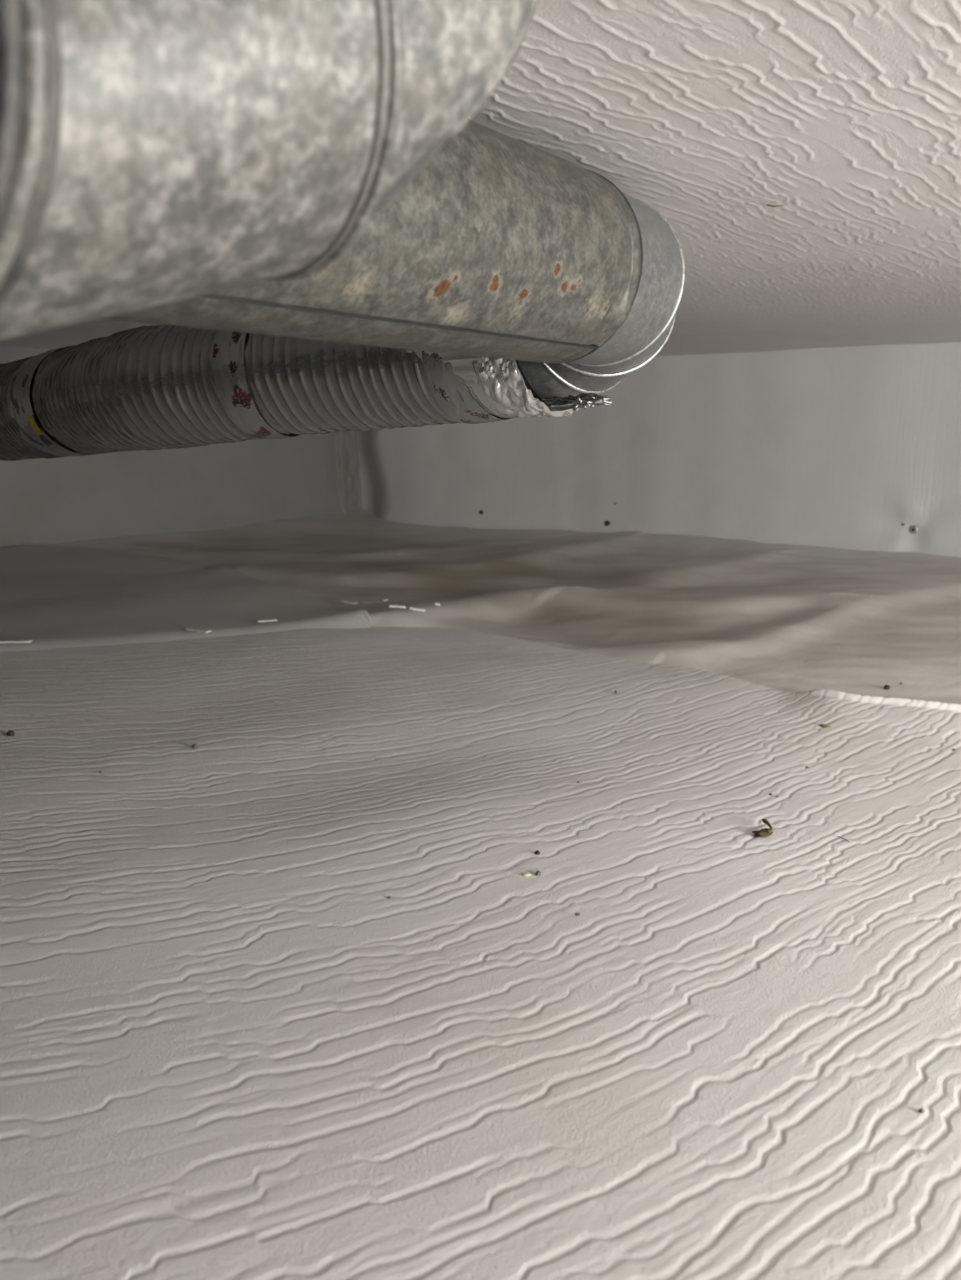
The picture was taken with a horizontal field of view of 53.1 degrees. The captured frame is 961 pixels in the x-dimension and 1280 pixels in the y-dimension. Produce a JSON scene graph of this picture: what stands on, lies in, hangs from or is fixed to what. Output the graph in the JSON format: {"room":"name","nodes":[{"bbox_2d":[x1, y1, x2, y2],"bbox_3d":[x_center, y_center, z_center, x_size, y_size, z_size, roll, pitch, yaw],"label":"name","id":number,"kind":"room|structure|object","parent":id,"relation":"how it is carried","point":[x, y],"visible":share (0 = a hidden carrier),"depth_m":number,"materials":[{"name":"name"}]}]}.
{"room":"building cavity","nodes":[
{"label":"building cavity","id":0,"kind":"room"},
{"bbox_2d":[0,346,362,547],"bbox_3d":[-1.873,-0.340,1.849,0.047,0.627,4.830,9,15,35],"label":"wall","id":1,"kind":"structure","parent":0,"point":[43,501],"depth_m":3.09,"materials":[{"name":"grey paint"}]},
{"bbox_2d":[0,0,960,356],"bbox_3d":[0.055,-0.313,0.416,4.870,0.014,4.830,9,15,35],"label":"ceiling","id":2,"kind":"structure","parent":0,"point":[844,116],"depth_m":0.76,"materials":[{"name":"white paint"}]},
{"bbox_2d":[97,119,684,404],"bbox_3d":[-0.218,-0.210,0.429,0.205,0.186,1.399,8,15,33],"label":"duct","id":3,"kind":"object","parent":2,"relation":"hanging from","point":[501,246],"visible":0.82,"depth_m":0.63,"materials":[{"name":"metal"}]},
{"bbox_2d":[0,0,537,340],"bbox_3d":[-0.141,-0.148,0.263,0.175,0.235,0.377,10,16,38],"label":"galvanized elbow","id":4,"kind":"object","parent":3,"relation":"attached to","point":[153,153],"visible":1,"depth_m":0.26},
{"bbox_2d":[0,324,613,461],"bbox_3d":[-0.567,-0.348,1.364,1.695,0.250,0.214,9,15,34],"label":"flexible duct","id":5,"kind":"object","parent":3,"relation":"attached to","point":[158,387],"visible":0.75,"depth_m":1.09,"materials":[{"name":"metal"}]},
{"bbox_2d":[766,204,782,207],"bbox_3d":[0.291,-0.429,0.951,0.016,0.003,0.002,-2,13,-10],"label":"twig","id":6,"kind":"object","parent":2,"relation":"attached to","point":[772,206],"visible":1,"depth_m":0.95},
{"bbox_2d":[45,508,960,704],"bbox_3d":[0.055,0.225,0.535,4.870,0.065,4.830,9,15,35],"label":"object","id":7,"kind":"structure","parent":0,"point":[791,618],"depth_m":2.08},
{"bbox_2d":[0,544,371,651],"bbox_3d":[-1.108,-0.018,1.645,1.465,0.045,1.836,9,15,35],"label":"sheet","id":8,"kind":"object","parent":7,"relation":"on","point":[51,597],"visible":0.96,"depth_m":1.90,"materials":[{"name":"grey fabric"}]},
{"bbox_2d":[0,640,33,643],"bbox_3d":[-0.741,0.002,1.523,0.058,0.005,0.013,-1,13,-7],"label":"scrap","id":9,"kind":"object","parent":8,"relation":"on","point":[16,641],"visible":1,"depth_m":1.52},
{"bbox_2d":[183,627,212,632],"bbox_3d":[-0.476,-0.016,1.619,0.057,0.005,0.011,8,15,31],"label":"scrap","id":10,"kind":"object","parent":8,"relation":"on","point":[185,628],"visible":1,"depth_m":1.62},
{"bbox_2d":[257,618,277,622],"bbox_3d":[-0.379,-0.034,1.709,0.034,0.004,0.009,-3,13,-14],"label":"scrap","id":11,"kind":"object","parent":8,"relation":"on","point":[274,620],"visible":1,"depth_m":1.71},
{"bbox_2d":[340,600,358,604],"bbox_3d":[-0.260,-0.075,1.911,0.039,0.005,0.013,10,16,39],"label":"scrap","id":12,"kind":"object","parent":7,"relation":"on","point":[342,601],"visible":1,"depth_m":1.91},
{"bbox_2d":[359,599,388,603],"bbox_3d":[-0.207,-0.075,1.868,0.074,0.018,0.010,11,17,41],"label":"scrap","id":13,"kind":"object","parent":7,"relation":"on","point":[380,601],"visible":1,"depth_m":1.86,"materials":[{"name":"grey"}]},
{"bbox_2d":[388,604,405,608],"bbox_3d":[-0.150,-0.060,1.734,0.030,0.006,0.010,-1,12,-3],"label":"scrap","id":14,"kind":"object","parent":7,"relation":"on","point":[389,606],"visible":1,"depth_m":1.73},
{"bbox_2d":[409,606,425,612],"bbox_3d":[-0.114,-0.056,1.736,0.028,0.009,0.011,0,12,0],"label":"scrap","id":15,"kind":"object","parent":7,"relation":"on","point":[411,607],"visible":1,"depth_m":1.73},
{"bbox_2d":[0,626,960,1279],"bbox_3d":[-0.058,0.334,0.072,3.163,0.030,3.396,0,12,0],"label":"sheet","id":16,"kind":"object","parent":7,"relation":"on","point":[227,1052],"visible":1,"depth_m":0.64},
{"bbox_2d":[6,729,14,736],"bbox_3d":[-0.545,0.109,1.116,0.009,0.008,0.007,0,12,0],"label":"dropping","id":17,"kind":"object","parent":16,"relation":"on","point":[11,733],"visible":1,"depth_m":1.11,"materials":[{"name":"brown"}]},
{"bbox_2d":[191,743,198,748],"bbox_3d":[-0.320,0.119,1.079,0.008,0.007,0.006,0,12,0],"label":"crumb","id":18,"kind":"object","parent":16,"relation":"on","point":[194,745],"visible":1,"depth_m":1.08,"materials":[{"name":"grey"}]},
{"bbox_2d":[534,870,541,875],"bbox_3d":[0.046,0.184,0.757,0.004,0.004,0.005,7,14,30],"label":"crumb","id":19,"kind":"object","parent":16,"relation":"on","point":[537,873],"visible":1,"depth_m":0.76,"materials":[{"name":"grey"}]},
{"bbox_2d":[751,818,773,837],"bbox_3d":[0.248,0.166,0.839,0.015,0.008,0.032,8,15,33],"label":"scrap","id":20,"kind":"object","parent":16,"relation":"on","point":[763,833],"visible":1,"depth_m":0.83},
{"bbox_2d":[818,724,831,728],"bbox_3d":[0.409,0.102,1.141,0.013,0.005,0.006,5,13,20],"label":"chip","id":21,"kind":"object","parent":16,"relation":"on","point":[820,725],"visible":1,"depth_m":1.14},
{"bbox_2d":[918,1107,924,1113],"bbox_3d":[0.229,0.245,0.499,0.003,0.002,0.003,9,15,34],"label":"crumb","id":22,"kind":"object","parent":16,"relation":"on","point":[921,1110],"visible":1,"depth_m":0.50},
{"bbox_2d":[883,684,889,689],"bbox_3d":[0.553,0.064,1.309,0.008,0.008,0.008,0,12,0],"label":"crumb","id":23,"kind":"object","parent":7,"relation":"on","point":[886,686],"visible":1,"depth_m":1.31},
{"bbox_2d":[357,342,960,557],"bbox_3d":[1.505,-0.431,2.262,5.080,0.627,0.124,9,15,35],"label":"wall","id":24,"kind":"structure","parent":0,"point":[840,447],"depth_m":2.87,"materials":[{"name":"grey paint"}]},
{"bbox_2d":[604,520,609,525],"bbox_3d":[0.416,-0.382,3.143,0.021,0.018,0.015,0,12,0],"label":"dropping","id":25,"kind":"object","parent":24,"relation":"attached to","point":[606,522],"visible":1,"depth_m":3.14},
{"bbox_2d":[908,524,918,533],"bbox_3d":[1.175,-0.300,2.612,0.026,0.026,0.014,9,15,35],"label":"pin","id":26,"kind":"object","parent":24,"relation":"attached to","point":[913,529],"visible":1,"depth_m":2.61,"materials":[{"name":"metal"}]}
]}

